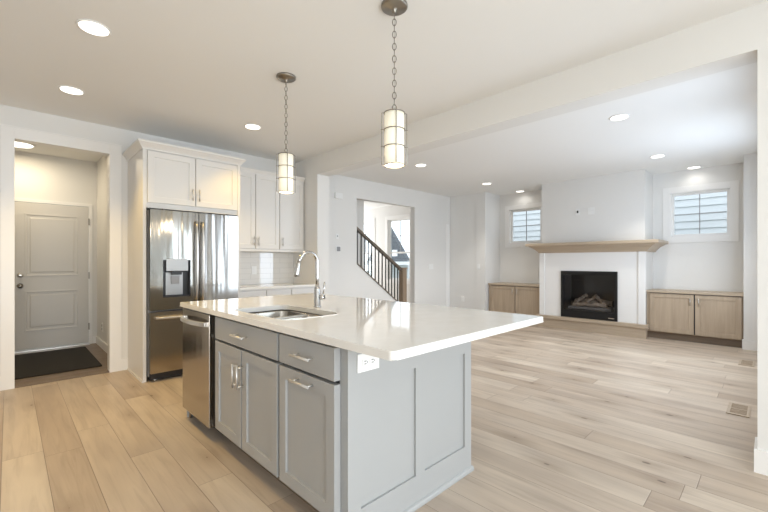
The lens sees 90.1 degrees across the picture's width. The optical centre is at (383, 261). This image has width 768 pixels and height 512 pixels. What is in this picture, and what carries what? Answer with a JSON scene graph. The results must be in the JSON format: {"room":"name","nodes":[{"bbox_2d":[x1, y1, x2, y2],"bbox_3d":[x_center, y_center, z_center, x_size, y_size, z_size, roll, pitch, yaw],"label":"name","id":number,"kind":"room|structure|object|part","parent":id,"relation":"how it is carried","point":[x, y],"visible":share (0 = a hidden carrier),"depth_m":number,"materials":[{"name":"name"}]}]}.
{"room":"kitchen","nodes":[
{"label":"kitchen","id":0,"kind":"room"},
{"bbox_2d":[15,151,96,335],"bbox_3d":[-5.126,-0.140,5.141,2.280,2.740,0.120,0,0,-44],"label":"wall","id":1,"kind":"structure","parent":0,"point":[37,176],"depth_m":5.51,"materials":[{"name":"white paint"}]},
{"bbox_2d":[15,198,91,343],"bbox_3d":[-4.750,0.180,5.415,1.000,2.100,0.015,0,0,-44],"label":"door frame","id":2,"kind":"structure","parent":1,"relation":"in","point":[16,199],"depth_m":5.74,"materials":[{"name":"white paint"}]},
{"bbox_2d":[15,201,89,353],"bbox_3d":[-4.732,0.203,5.403,0.928,2.047,0.122,0,0,-44],"label":"door","id":3,"kind":"structure","parent":2,"relation":"attached to","point":[52,274],"depth_m":5.43,"materials":[{"name":"grey paint"}]},
{"bbox_3d":[-4.722,1.218,5.390,0.925,0.019,0.090,0,0,-44],"label":"sill","id":4,"kind":"part","parent":3,"relation":"part of","materials":[{"name":"silver metal"}]},
{"bbox_2d":[97,156,106,343],"bbox_3d":[-3.651,-0.140,5.180,0.120,2.740,1.890,0,0,-44],"label":"wall","id":5,"kind":"structure","parent":0,"point":[102,163],"depth_m":5.47,"materials":[{"name":"white paint"}]},
{"bbox_2d":[92,336,106,352],"bbox_3d":[-3.714,1.175,5.119,0.055,0.110,1.890,0,0,-44],"label":"baseboard","id":6,"kind":"structure","parent":5,"relation":"attached to","point":[95,339],"depth_m":5.57,"materials":[{"name":"white paint"}]},
{"bbox_2d":[0,104,278,358],"bbox_3d":[-3.451,-0.140,3.969,6.030,2.740,0.120,0,0,-44],"label":"wall","id":7,"kind":"structure","parent":0,"point":[9,115],"depth_m":4.35,"materials":[{"name":"white paint"}]},
{"bbox_2d":[0,123,121,390],"bbox_3d":[-3.362,-0.046,4.041,0.978,2.552,0.142,0,0,-44],"label":"trim opening","id":8,"kind":"structure","parent":7,"relation":"attached to","point":[9,134],"depth_m":3.78,"materials":[{"name":"white paint"}]},
{"bbox_2d":[15,369,108,387],"bbox_3d":[-3.379,1.224,4.050,0.760,0.012,0.145,0,0,-44],"label":"threshold","id":9,"kind":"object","parent":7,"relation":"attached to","point":[35,382],"depth_m":4.00,"materials":[{"name":"brown wood"}]},
{"bbox_2d":[121,358,127,370],"bbox_3d":[-4.208,1.163,3.132,3.576,0.135,0.015,0,0,-44],"label":"baseboard","id":10,"kind":"structure","parent":7,"relation":"attached to","point":[124,361],"depth_m":4.35,"materials":[{"name":"white paint"}]},
{"bbox_2d":[240,251,292,284],"bbox_3d":[-1.803,0.072,5.494,1.136,0.485,0.010,0,0,-44],"label":"backsplash","id":11,"kind":"structure","parent":7,"relation":"attached to","point":[272,267],"depth_m":5.58,"materials":[{"name":"tile"}]},
{"bbox_2d":[252,266,256,273],"bbox_3d":[-1.844,0.117,5.440,0.075,0.115,0.010,0,0,-44],"label":"wall outlet","id":12,"kind":"object","parent":11,"relation":"attached to","point":[254,268],"visible":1,"depth_m":5.44,"materials":[{"name":"white plastic"}]},
{"bbox_2d":[240,166,304,251],"bbox_3d":[-1.674,-0.691,5.365,1.122,1.098,0.351,0,0,-44],"label":"upper cabinet","id":13,"kind":"object","parent":7,"relation":"attached to","point":[271,220],"visible":0.8,"depth_m":5.26,"materials":[{"name":"white paint"}]},
{"bbox_3d":[-1.853,-0.680,5.005,0.354,1.000,0.022,0,0,-44],"label":"door","id":14,"kind":"part","parent":13,"relation":"part of","materials":[{"name":"white paint"}]},
{"bbox_3d":[-1.597,-0.680,5.256,0.344,1.000,0.022,0,0,-44],"label":"door","id":15,"kind":"part","parent":13,"relation":"part of","materials":[{"name":"white paint"}]},
{"bbox_3d":[-1.584,-0.157,5.273,1.122,0.030,0.023,0,0,-44],"label":"light rail","id":16,"kind":"part","parent":13,"relation":"part of","materials":[{"name":"white paint"}]},
{"bbox_3d":[-1.679,-1.210,5.369,1.122,0.060,0.338,0,0,-44],"label":"crown moulding","id":17,"kind":"part","parent":13,"relation":"part of","materials":[{"name":"white paint"}]},
{"bbox_3d":[-1.330,-0.680,5.518,0.381,1.000,0.022,0,0,-44],"label":"door","id":18,"kind":"part","parent":13,"relation":"part of","materials":[{"name":"white paint"}]},
{"bbox_2d":[293,156,328,294],"bbox_3d":[-1.100,-0.140,5.735,0.200,2.740,0.650,0,0,-44],"label":"wall","id":19,"kind":"structure","parent":0,"point":[316,186],"depth_m":5.54,"materials":[{"name":"white paint"}]},
{"bbox_2d":[357,200,363,268],"bbox_3d":[-1.326,-0.140,7.622,2.380,2.740,0.100,0,0,-44],"label":"wall","id":20,"kind":"structure","parent":0,"point":[360,204],"depth_m":8.35,"materials":[{"name":"white paint"}]},
{"bbox_2d":[0,0,767,209],"bbox_3d":[-0.348,-1.560,4.211,10.800,0.100,12.700,0,0,-44],"label":"ceiling","id":21,"kind":"structure","parent":0,"point":[198,72],"depth_m":3.15,"materials":[{"name":"white paint"}]},
{"bbox_2d":[15,142,34,147],"bbox_3d":[-4.620,-1.491,4.840,0.320,0.038,0.320,0,0,-44],"label":"recessed light","id":22,"kind":"object","parent":21,"relation":"in","point":[17,144],"visible":0.48,"depth_m":4.85,"materials":[{"name":"white paint"}]},
{"bbox_2d":[58,85,84,94],"bbox_3d":[-2.742,-1.505,3.362,0.184,0.010,0.184,0,0,-44],"label":"recessed light","id":23,"kind":"object","parent":21,"relation":"in","point":[68,89],"visible":1,"depth_m":3.35,"materials":[{"name":"white"}]},
{"bbox_2d":[76,19,111,36],"bbox_3d":[-1.868,-1.505,2.468,0.184,0.010,0.184,0,0,-44],"label":"recessed light","id":24,"kind":"object","parent":21,"relation":"in","point":[92,27],"visible":1,"depth_m":2.45,"materials":[{"name":"white paint"}]},
{"bbox_2d":[244,124,260,129],"bbox_3d":[-1.462,-1.505,4.267,0.184,0.010,0.184,0,0,-44],"label":"recessed light","id":25,"kind":"object","parent":21,"relation":"in","point":[249,126],"visible":1,"depth_m":4.24,"materials":[{"name":"white"}]},
{"bbox_2d":[276,72,295,193],"bbox_3d":[-0.799,-1.038,3.124,0.156,0.945,0.156,0,0,-44],"label":"pendant lamp","id":26,"kind":"object","parent":21,"relation":"hanging from","point":[285,165],"visible":1,"depth_m":3.09,"materials":[{"name":"white glass"}]},
{"bbox_3d":[-0.799,-0.721,3.124,0.115,0.302,0.115,0,0,-44],"label":"lamp shade","id":27,"kind":"part","parent":26,"relation":"part of","materials":[{"name":"white glass"}]},
{"bbox_3d":[-0.799,-1.177,3.124,0.021,0.586,0.021,0,0,-44],"label":"chain","id":28,"kind":"part","parent":26,"relation":"part of","materials":[{"name":"silver metal"}]},
{"bbox_2d":[381,0,407,168],"bbox_3d":[0.061,-1.038,2.255,0.156,0.945,0.156,0,0,-44],"label":"pendant lamp","id":29,"kind":"object","parent":21,"relation":"hanging from","point":[394,129],"visible":1,"depth_m":2.21,"materials":[{"name":"white glass"}]},
{"bbox_3d":[0.061,-0.721,2.255,0.115,0.302,0.115,0,0,-44],"label":"lamp shade","id":30,"kind":"part","parent":29,"relation":"part of","materials":[{"name":"white glass"}]},
{"bbox_2d":[386,163,402,166],"bbox_3d":[0.061,-0.577,2.255,0.108,0.005,0.108,0,0,-44],"label":"diffuser","id":31,"kind":"object","parent":29,"relation":"attached to","point":[387,164],"depth_m":2.27,"materials":[{"name":"white glass"}]},
{"bbox_3d":[0.061,-1.177,2.255,0.021,0.586,0.021,0,0,-44],"label":"chain","id":32,"kind":"part","parent":29,"relation":"part of","materials":[{"name":"silver metal"}]},
{"bbox_2d":[415,164,426,166],"bbox_3d":[0.573,-1.505,5.963,0.184,0.010,0.184,0,0,-44],"label":"recessed light","id":33,"kind":"object","parent":21,"relation":"in","point":[417,165],"visible":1,"depth_m":5.95,"materials":[{"name":"white"}]},
{"bbox_2d":[317,4,756,175],"bbox_3d":[0.692,-1.377,3.907,0.200,0.265,4.470,0,0,-44],"label":"beam","id":34,"kind":"structure","parent":21,"relation":"attached to","point":[729,41],"depth_m":2.92,"materials":[{"name":"white paint"}]},
{"bbox_2d":[609,114,629,120],"bbox_3d":[2.450,-1.505,3.990,0.184,0.010,0.184,0,0,-44],"label":"recessed light","id":35,"kind":"object","parent":21,"relation":"in","point":[619,116],"visible":1,"depth_m":3.98,"materials":[{"name":"white"}]},
{"bbox_2d":[650,154,665,157],"bbox_3d":[3.900,-1.505,5.458,0.184,0.010,0.184,0,0,-44],"label":"recessed light","id":36,"kind":"object","parent":21,"relation":"in","point":[659,155],"visible":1,"depth_m":5.45,"materials":[{"name":"white"}]},
{"bbox_2d":[687,166,700,168],"bbox_3d":[4.939,-1.505,6.104,0.184,0.010,0.184,0,0,-44],"label":"recessed light","id":37,"kind":"object","parent":21,"relation":"in","point":[692,167],"visible":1,"depth_m":6.08,"materials":[{"name":"white"}]},
{"bbox_2d":[0,324,767,511],"bbox_3d":[-0.330,1.278,4.228,10.650,0.103,12.500,0,0,-44],"label":"floor","id":38,"kind":"structure","parent":0,"point":[563,420],"depth_m":2.64,"materials":[{"name":"brown wood"}]},
{"bbox_2d":[15,347,101,379],"bbox_3d":[-4.144,1.222,4.683,0.940,0.011,1.410,0,0,-44],"label":"door mat","id":39,"kind":"object","parent":38,"relation":"on","point":[28,365],"visible":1,"depth_m":4.63,"materials":[{"name":"black fabric"}]},
{"bbox_2d":[122,138,245,382],"bbox_3d":[-2.315,-0.004,4.478,1.118,2.468,0.740,0,0,-44],"label":"tall cabinet","id":40,"kind":"object","parent":38,"relation":"on","point":[164,176],"visible":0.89,"depth_m":4.15,"materials":[{"name":"white paint"}]},
{"bbox_3d":[-2.693,1.220,4.133,0.010,0.020,0.674,0,0,-44],"label":"shoe moulding","id":41,"kind":"part","parent":40,"relation":"part of","materials":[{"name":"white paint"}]},
{"bbox_3d":[-2.683,0.030,4.153,0.032,2.400,0.688,0,0,-44],"label":"panel","id":42,"kind":"part","parent":40,"relation":"part of","materials":[{"name":"white paint"}]},
{"bbox_3d":[-2.261,-0.880,4.087,0.458,0.530,0.022,0,0,-44],"label":"door","id":43,"kind":"part","parent":40,"relation":"part of","materials":[{"name":"white paint"}]},
{"bbox_3d":[-2.315,-1.196,4.478,1.118,0.083,0.740,0,0,-44],"label":"crown moulding","id":44,"kind":"part","parent":40,"relation":"part of","materials":[{"name":"white paint"}]},
{"bbox_3d":[-1.924,-0.880,4.417,0.466,0.530,0.022,0,0,-44],"label":"door","id":45,"kind":"part","parent":40,"relation":"part of","materials":[{"name":"white paint"}]},
{"bbox_3d":[-1.982,0.030,4.841,0.032,2.400,0.688,0,0,-44],"label":"panel","id":46,"kind":"part","parent":40,"relation":"part of","materials":[{"name":"white paint"}]},
{"bbox_2d":[146,208,237,380],"bbox_3d":[-2.277,0.339,4.432,0.915,1.782,0.804,0,0,-44],"label":"refrigerator","id":47,"kind":"object","parent":38,"relation":"on","point":[190,256],"visible":0.77,"depth_m":4.06,"materials":[{"name":"grey metal"}]},
{"bbox_3d":[-2.067,0.827,4.218,0.908,0.626,0.067,0,0,-44],"label":"freezer drawer","id":48,"kind":"part","parent":47,"relation":"part of","materials":[{"name":"silver metal"}]},
{"bbox_3d":[-2.225,-0.020,4.063,0.464,1.036,0.067,0,0,-44],"label":"door","id":49,"kind":"part","parent":47,"relation":"part of","materials":[{"name":"silver metal"}]},
{"bbox_3d":[-2.030,-0.005,4.159,0.027,0.875,0.069,0,0,-44],"label":"handle","id":50,"kind":"part","parent":47,"relation":"part of","materials":[{"name":"silver metal"}]},
{"bbox_3d":[-1.985,-0.005,4.203,0.027,0.875,0.069,0,0,-44],"label":"handle","id":51,"kind":"part","parent":47,"relation":"part of","materials":[{"name":"silver metal"}]},
{"bbox_3d":[-1.897,-0.020,4.384,0.434,1.036,0.067,0,0,-44],"label":"door","id":52,"kind":"part","parent":47,"relation":"part of","materials":[{"name":"silver metal"}]},
{"bbox_2d":[180,307,222,434],"bbox_3d":[-1.205,0.791,2.938,0.567,0.878,0.618,0,0,-44],"label":"dishwasher","id":53,"kind":"object","parent":38,"relation":"on","point":[199,338],"visible":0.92,"depth_m":2.74,"materials":[{"name":"silver metal"}]},
{"bbox_3d":[-1.407,0.430,2.784,0.063,0.034,0.499,0,0,-44],"label":"handle","id":54,"kind":"part","parent":53,"relation":"part of","materials":[{"name":"silver metal"}]},
{"bbox_3d":[-1.372,0.750,2.818,0.037,0.771,0.555,0,0,-44],"label":"door","id":55,"kind":"part","parent":53,"relation":"part of","materials":[{"name":"silver metal"}]},
{"bbox_2d":[214,315,218,425],"bbox_3d":[-1.170,0.741,2.972,0.468,0.778,0.618,0,0,-44],"label":"tub","id":56,"kind":"object","parent":53,"relation":"in","point":[214,315],"depth_m":2.63,"materials":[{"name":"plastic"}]},
{"bbox_2d":[240,287,314,297],"bbox_3d":[-1.570,0.788,5.259,1.122,0.883,0.648,0,0,-44],"label":"base cabinet","id":57,"kind":"object","parent":38,"relation":"on","point":[298,290],"visible":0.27,"depth_m":5.00,"materials":[{"name":"white paint"}]},
{"bbox_3d":[-1.644,0.439,4.793,0.357,0.153,0.021,0,0,-44],"label":"drawer","id":58,"kind":"part","parent":57,"relation":"part of","materials":[{"name":"white paint"}]},
{"bbox_2d":[240,283,314,289],"bbox_3d":[-1.576,0.331,5.263,1.132,0.030,0.633,0,0,-44],"label":"countertop","id":59,"kind":"structure","parent":57,"relation":"on","point":[273,285],"depth_m":5.15,"materials":[{"name":"white stone"}]},
{"bbox_3d":[-1.383,0.439,5.049,0.353,0.153,0.021,0,0,-44],"label":"drawer","id":60,"kind":"part","parent":57,"relation":"part of","materials":[{"name":"white paint"}]},
{"bbox_3d":[-1.117,0.439,5.310,0.369,0.153,0.021,0,0,-44],"label":"drawer","id":61,"kind":"part","parent":57,"relation":"part of","materials":[{"name":"white paint"}]},
{"bbox_2d":[187,310,473,511],"bbox_3d":[-0.545,0.788,2.628,1.027,0.883,2.030,0,0,-44],"label":"kitchen island","id":62,"kind":"object","parent":38,"relation":"on","point":[394,436],"visible":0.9,"depth_m":1.89,"materials":[{"name":"grey paint"}]},
{"bbox_3d":[-0.977,0.816,2.426,0.033,0.584,0.396,0,0,-44],"label":"door","id":63,"kind":"part","parent":62,"relation":"part of","materials":[{"name":"grey paint"}]},
{"bbox_3d":[-0.884,0.672,2.274,0.048,0.140,0.012,0,0,-44],"label":"handle","id":64,"kind":"part","parent":62,"relation":"part of","materials":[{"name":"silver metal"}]},
{"bbox_3d":[-0.854,0.437,2.246,0.044,0.012,0.156,0,0,-44],"label":"handle","id":65,"kind":"part","parent":62,"relation":"part of","materials":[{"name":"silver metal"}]},
{"bbox_3d":[-0.840,0.672,2.229,0.048,0.140,0.012,0,0,-44],"label":"handle","id":66,"kind":"part","parent":62,"relation":"part of","materials":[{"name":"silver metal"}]},
{"bbox_3d":[-0.827,0.437,2.273,0.033,0.142,0.824,0,0,-44],"label":"drawer","id":67,"kind":"part","parent":62,"relation":"part of","materials":[{"name":"grey paint"}]},
{"bbox_3d":[-0.683,0.816,2.127,0.033,0.584,0.414,0,0,-44],"label":"door","id":68,"kind":"part","parent":62,"relation":"part of","materials":[{"name":"grey paint"}]},
{"bbox_3d":[-0.381,0.437,1.763,0.044,0.012,0.156,0,0,-44],"label":"handle","id":69,"kind":"part","parent":62,"relation":"part of","materials":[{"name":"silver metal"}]},
{"bbox_3d":[-0.381,0.558,1.763,0.044,0.012,0.156,0,0,-44],"label":"handle","id":70,"kind":"part","parent":62,"relation":"part of","materials":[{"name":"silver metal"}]},
{"bbox_3d":[-0.360,0.437,1.798,0.033,0.142,0.461,0,0,-44],"label":"drawer","id":71,"kind":"part","parent":62,"relation":"part of","materials":[{"name":"grey paint"}]},
{"bbox_3d":[-0.360,0.816,1.798,0.033,0.584,0.461,0,0,-44],"label":"door","id":72,"kind":"part","parent":62,"relation":"part of","materials":[{"name":"grey paint"}]},
{"bbox_2d":[180,293,543,360],"bbox_3d":[-0.340,0.331,2.624,1.265,0.036,2.352,0,0,-44],"label":"island countertop","id":73,"kind":"structure","parent":62,"relation":"on","point":[383,329],"depth_m":2.03,"materials":[{"name":"white stone"}]},
{"bbox_2d":[250,310,323,319],"bbox_3d":[-0.630,0.454,2.435,0.412,0.216,0.682,0,0,-44],"label":"sink","id":74,"kind":"object","parent":73,"relation":"in","point":[277,314],"visible":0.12,"depth_m":2.70,"materials":[{"name":"silver metal"}]},
{"bbox_3d":[-0.751,0.454,2.558,0.412,0.216,0.338,0,0,-44],"label":"bowl","id":75,"kind":"part","parent":74,"relation":"part of","materials":[{"name":"silver metal"}]},
{"bbox_3d":[-0.505,0.444,2.307,0.412,0.196,0.323,0,0,-44],"label":"bowl","id":76,"kind":"part","parent":74,"relation":"part of","materials":[{"name":"silver metal"}]},
{"bbox_2d":[294,251,324,306],"bbox_3d":[-0.510,0.118,2.629,0.225,0.395,0.082,0,0,-44],"label":"kitchen faucet","id":77,"kind":"object","parent":73,"relation":"on","point":[318,297],"visible":1,"depth_m":2.67,"materials":[{"name":"silver metal"}]},
{"bbox_3d":[-0.522,0.050,2.637,0.174,0.259,0.025,0,0,-44],"label":"spout","id":78,"kind":"part","parent":77,"relation":"part of","materials":[{"name":"silver metal"}]},
{"bbox_3d":[-0.439,0.201,2.681,0.061,0.127,0.032,0,0,15],"label":"lever","id":79,"kind":"part","parent":77,"relation":"part of","materials":[{"name":"silver metal"}]},
{"bbox_2d":[357,354,378,372],"bbox_3d":[-0.068,0.438,1.687,0.127,0.080,0.010,0,0,-44],"label":"wall outlet","id":80,"kind":"object","parent":62,"relation":"attached to","point":[365,362],"visible":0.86,"depth_m":1.67,"materials":[{"name":"white plastic"}]},
{"bbox_2d":[362,358,367,366],"bbox_3d":[-0.081,0.438,1.669,0.034,0.032,0.003,0,0,-44],"label":"socket","id":81,"kind":"object","parent":80,"relation":"attached to","point":[364,360],"depth_m":1.67,"materials":[{"name":"white plastic"}]},
{"bbox_2d":[370,357,375,364],"bbox_3d":[-0.050,0.438,1.700,0.034,0.032,0.003,0,0,-44],"label":"socket","id":82,"kind":"object","parent":80,"relation":"attached to","point":[372,359],"depth_m":1.70,"materials":[{"name":"white plastic"}]},
{"bbox_3d":[0.172,0.788,1.949,0.935,0.883,0.029,0,0,-44],"label":"panel","id":83,"kind":"part","parent":62,"relation":"part of","materials":[{"name":"grey paint"}]},
{"bbox_3d":[0.201,1.217,1.948,0.914,0.026,0.014,0,0,-44],"label":"shoe moulding","id":84,"kind":"part","parent":62,"relation":"part of","materials":[{"name":"grey paint"}]},
{"bbox_2d":[357,227,407,301],"bbox_3d":[-0.045,0.282,7.456,1.363,1.895,0.140,0,0,-44],"label":"stair railing","id":85,"kind":"object","parent":38,"relation":"on","point":[402,271],"visible":0.79,"depth_m":7.53,"materials":[{"name":"brown wood"}]},
{"bbox_3d":[-0.093,-0.240,7.412,1.233,0.850,0.065,0,0,-44],"label":"handrail","id":86,"kind":"part","parent":85,"relation":"part of","materials":[{"name":"brown wood"}]},
{"bbox_3d":[0.388,0.672,7.881,0.150,1.115,0.140,0,0,-44],"label":"newel post","id":87,"kind":"part","parent":85,"relation":"part of","materials":[{"name":"brown wood"}]},
{"bbox_2d":[488,282,538,315],"bbox_3d":[2.848,0.844,8.070,0.568,0.772,1.151,0,0,-44],"label":"base cabinet","id":88,"kind":"object","parent":38,"relation":"on","point":[518,298],"visible":0.77,"depth_m":7.88,"materials":[{"name":"brown wood"}]},
{"bbox_3d":[2.498,0.805,8.079,0.020,0.605,0.552,0,0,-44],"label":"door","id":89,"kind":"part","parent":88,"relation":"part of","materials":[{"name":"brown wood"}]},
{"bbox_3d":[2.882,0.805,7.688,0.020,0.605,0.512,0,0,-44],"label":"door","id":90,"kind":"part","parent":88,"relation":"part of","materials":[{"name":"brown wood"}]},
{"bbox_2d":[536,252,649,338],"bbox_3d":[3.730,0.530,6.904,0.485,1.399,1.815,0,0,-44],"label":"fireplace","id":91,"kind":"object","parent":38,"relation":"on","point":[595,292],"visible":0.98,"depth_m":6.81,"materials":[{"name":"white paint"}]},
{"bbox_3d":[3.613,0.584,6.787,0.027,0.842,0.924,0,0,-44],"label":"firebox frame","id":92,"kind":"part","parent":91,"relation":"part of","materials":[{"name":"black metal"}]},
{"bbox_2d":[646,288,743,347],"bbox_3d":[4.865,0.844,6.013,0.568,0.772,1.163,0,0,-44],"label":"base cabinet","id":93,"kind":"object","parent":38,"relation":"on","point":[698,316],"visible":0.88,"depth_m":5.79,"materials":[{"name":"brown wood"}]},
{"bbox_3d":[4.514,0.805,6.023,0.020,0.605,0.560,0,0,-44],"label":"door","id":94,"kind":"part","parent":93,"relation":"part of","materials":[{"name":"brown wood"}]},
{"bbox_3d":[4.902,0.805,5.628,0.020,0.605,0.516,0,0,-44],"label":"door","id":95,"kind":"part","parent":93,"relation":"part of","materials":[{"name":"brown wood"}]},
{"bbox_2d":[726,402,751,417],"bbox_3d":[2.950,1.226,3.183,0.340,0.006,0.140,0,0,-44],"label":"floor vent","id":96,"kind":"object","parent":38,"relation":"in","point":[737,409],"visible":1,"depth_m":3.18,"materials":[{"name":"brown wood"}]},
{"bbox_2d":[730,403,747,414],"bbox_3d":[2.950,1.226,3.183,0.296,0.004,0.100,0,0,-44],"label":"grille","id":97,"kind":"object","parent":96,"relation":"attached to","point":[735,408],"depth_m":3.18,"materials":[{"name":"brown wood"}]},
{"bbox_2d":[738,359,754,366],"bbox_3d":[4.405,1.226,4.649,0.340,0.006,0.140,0,0,-44],"label":"floor vent","id":98,"kind":"object","parent":38,"relation":"in","point":[741,362],"visible":1,"depth_m":4.62,"materials":[{"name":"brown wood"}]},
{"bbox_2d":[741,360,752,365],"bbox_3d":[4.405,1.226,4.649,0.296,0.004,0.100,0,0,-44],"label":"grille","id":99,"kind":"object","parent":98,"relation":"attached to","point":[743,362],"depth_m":4.62,"materials":[{"name":"brown wood"}]},
{"bbox_2d":[744,153,756,340],"bbox_3d":[5.364,-0.140,5.495,0.585,2.740,0.275,0,0,-44],"label":"wall pier","id":100,"kind":"object","parent":38,"relation":"on","point":[750,160],"visible":0.44,"depth_m":5.34,"materials":[{"name":"white paint"}]},
{"bbox_2d":[742,339,756,350],"bbox_3d":[5.168,1.163,5.313,0.080,0.135,0.290,0,0,-44],"label":"baseboard","id":101,"kind":"object","parent":100,"relation":"attached to","point":[746,344],"visible":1,"depth_m":5.33,"materials":[{"name":"white paint"}]},
{"bbox_2d":[329,175,448,305],"bbox_3d":[0.060,-0.140,7.566,4.020,2.740,0.120,0,0,-44],"label":"wall","id":102,"kind":"structure","parent":0,"point":[429,213],"depth_m":7.49,"materials":[{"name":"white paint"}]},
{"bbox_2d":[334,192,342,198],"bbox_3d":[-0.785,-1.145,6.627,0.160,0.100,0.038,0,0,-44],"label":"door chime","id":103,"kind":"object","parent":102,"relation":"attached to","point":[336,195],"visible":1,"depth_m":6.60,"materials":[{"name":"white plastic"}]},
{"bbox_2d":[336,246,340,251],"bbox_3d":[-0.791,-0.225,6.634,0.100,0.110,0.019,0,0,-44],"label":"thermostat","id":104,"kind":"object","parent":102,"relation":"attached to","point":[338,248],"visible":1,"depth_m":6.62,"materials":[{"name":"white plastic"}]},
{"bbox_2d":[357,263,397,301],"bbox_3d":[-0.097,0.470,7.412,1.228,0.910,0.150,0,0,-44],"label":"trim","id":105,"kind":"structure","parent":102,"relation":"attached to","point":[357,263],"depth_m":7.27,"materials":[{"name":"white wood"}]},
{"bbox_2d":[446,197,449,306],"bbox_3d":[1.479,-0.140,8.864,0.145,2.740,0.014,0,0,-44],"label":"trim","id":106,"kind":"structure","parent":102,"relation":"attached to","point":[447,225],"depth_m":8.87,"materials":[{"name":"white paint"}]},
{"bbox_2d":[364,192,487,310],"bbox_3d":[0.396,-0.140,10.168,0.135,2.740,5.235,0,0,-44],"label":"wall","id":107,"kind":"structure","parent":0,"point":[468,213],"depth_m":8.64,"materials":[{"name":"white paint"}]},
{"bbox_2d":[364,218,374,277],"bbox_3d":[-0.544,-0.330,11.127,0.135,1.810,0.940,0,0,-44],"label":"trim","id":108,"kind":"structure","parent":107,"relation":"in","point":[371,220],"depth_m":10.81,"materials":[{"name":"white paint"}]},
{"bbox_2d":[385,214,409,283],"bbox_3d":[0.419,-0.330,10.145,0.135,1.810,0.990,0,0,-44],"label":"window","id":109,"kind":"structure","parent":107,"relation":"in","point":[389,219],"depth_m":10.39,"materials":[{"name":"white paint"}]},
{"bbox_3d":[0.439,-0.330,10.164,0.040,1.596,0.776,0,0,-44],"label":"frame","id":110,"kind":"part","parent":109,"relation":"part of","materials":[{"name":"white paint"}]},
{"bbox_2d":[488,190,541,310],"bbox_3d":[2.878,-0.140,8.177,0.620,2.740,1.325,0,0,-44],"label":"wall","id":111,"kind":"structure","parent":0,"point":[516,264],"depth_m":8.45,"materials":[{"name":"white paint"}]},
{"bbox_2d":[505,202,541,247],"bbox_3d":[3.081,-0.785,8.316,0.135,0.930,0.910,0,0,-44],"label":"window","id":112,"kind":"structure","parent":111,"relation":"in","point":[509,243],"depth_m":8.42,"materials":[{"name":"white paint"}]},
{"bbox_3d":[3.101,-0.785,8.335,0.040,0.716,0.696,0,0,-44],"label":"frame","id":113,"kind":"part","parent":112,"relation":"part of","materials":[{"name":"white paint"}]},
{"bbox_2d":[542,169,652,323],"bbox_3d":[3.900,-0.140,7.071,0.710,2.740,1.685,0,0,-44],"label":"wall","id":114,"kind":"structure","parent":0,"point":[622,202],"depth_m":6.66,"materials":[{"name":"white paint"}]},
{"bbox_2d":[588,207,593,214],"bbox_3d":[3.671,-0.905,6.790,0.010,0.125,0.100,0,0,-44],"label":"power outlet","id":115,"kind":"object","parent":114,"relation":"attached to","point":[591,209],"visible":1,"depth_m":6.79,"materials":[{"name":"white plastic"}]},
{"bbox_2d":[525,239,668,252],"bbox_3d":[3.772,-0.261,6.946,0.807,0.182,2.129,0,0,-44],"label":"mantel shelf","id":116,"kind":"object","parent":114,"relation":"attached to","point":[651,245],"visible":0.97,"depth_m":6.55,"materials":[{"name":"brown wood"}]},
{"bbox_2d":[653,163,743,291],"bbox_3d":[5.206,-0.140,6.160,0.120,2.740,1.445,0,0,-44],"label":"wall","id":117,"kind":"structure","parent":0,"point":[705,266],"depth_m":6.19,"materials":[{"name":"white paint"}]},
{"bbox_2d":[663,180,738,242],"bbox_3d":[5.129,-0.785,6.228,0.135,0.930,0.950,0,0,-44],"label":"window","id":118,"kind":"structure","parent":117,"relation":"in","point":[731,187],"depth_m":6.17,"materials":[{"name":"white paint"}]},
{"bbox_3d":[5.149,-0.785,6.247,0.040,0.716,0.736,0,0,-44],"label":"frame","id":119,"kind":"part","parent":118,"relation":"part of","materials":[{"name":"white paint"}]},
{"bbox_2d":[757,1,767,451],"bbox_3d":[3.367,-0.140,1.180,0.200,2.740,3.170,0,0,-44],"label":"wall","id":120,"kind":"structure","parent":0,"point":[762,8],"depth_m":2.22,"materials":[{"name":"white paint"}]},
{"bbox_2d":[754,437,767,475],"bbox_3d":[2.486,1.163,2.078,0.230,0.135,0.685,0,0,-44],"label":"baseboard","id":121,"kind":"structure","parent":120,"relation":"attached to","point":[760,456],"depth_m":2.22,"materials":[{"name":"white paint"}]},
{"label":"outside","id":122,"kind":"structure","parent":0,"visible":0},
{"bbox_3d":[0.207,1.980,21.212,90.000,0.300,90.000,0,0,-44],"label":"ground","id":123,"kind":"structure","parent":122,"visible":0},
{"bbox_2d":[365,229,408,278],"bbox_3d":[1.107,-0.030,19.223,4.500,3.720,3.100,0,0,-44],"label":"gabled house","id":124,"kind":"structure","parent":123,"relation":"on","point":[402,259],"depth_m":17.93,"materials":[{"name":"white"}]},
{"bbox_2d":[513,192,726,240],"bbox_3d":[7.862,-1.970,8.550,2.800,7.600,13.800,0,0,-44],"label":"house","id":125,"kind":"structure","parent":123,"relation":"on","point":[709,202],"depth_m":8.34,"materials":[{"name":"white"}]}
]}

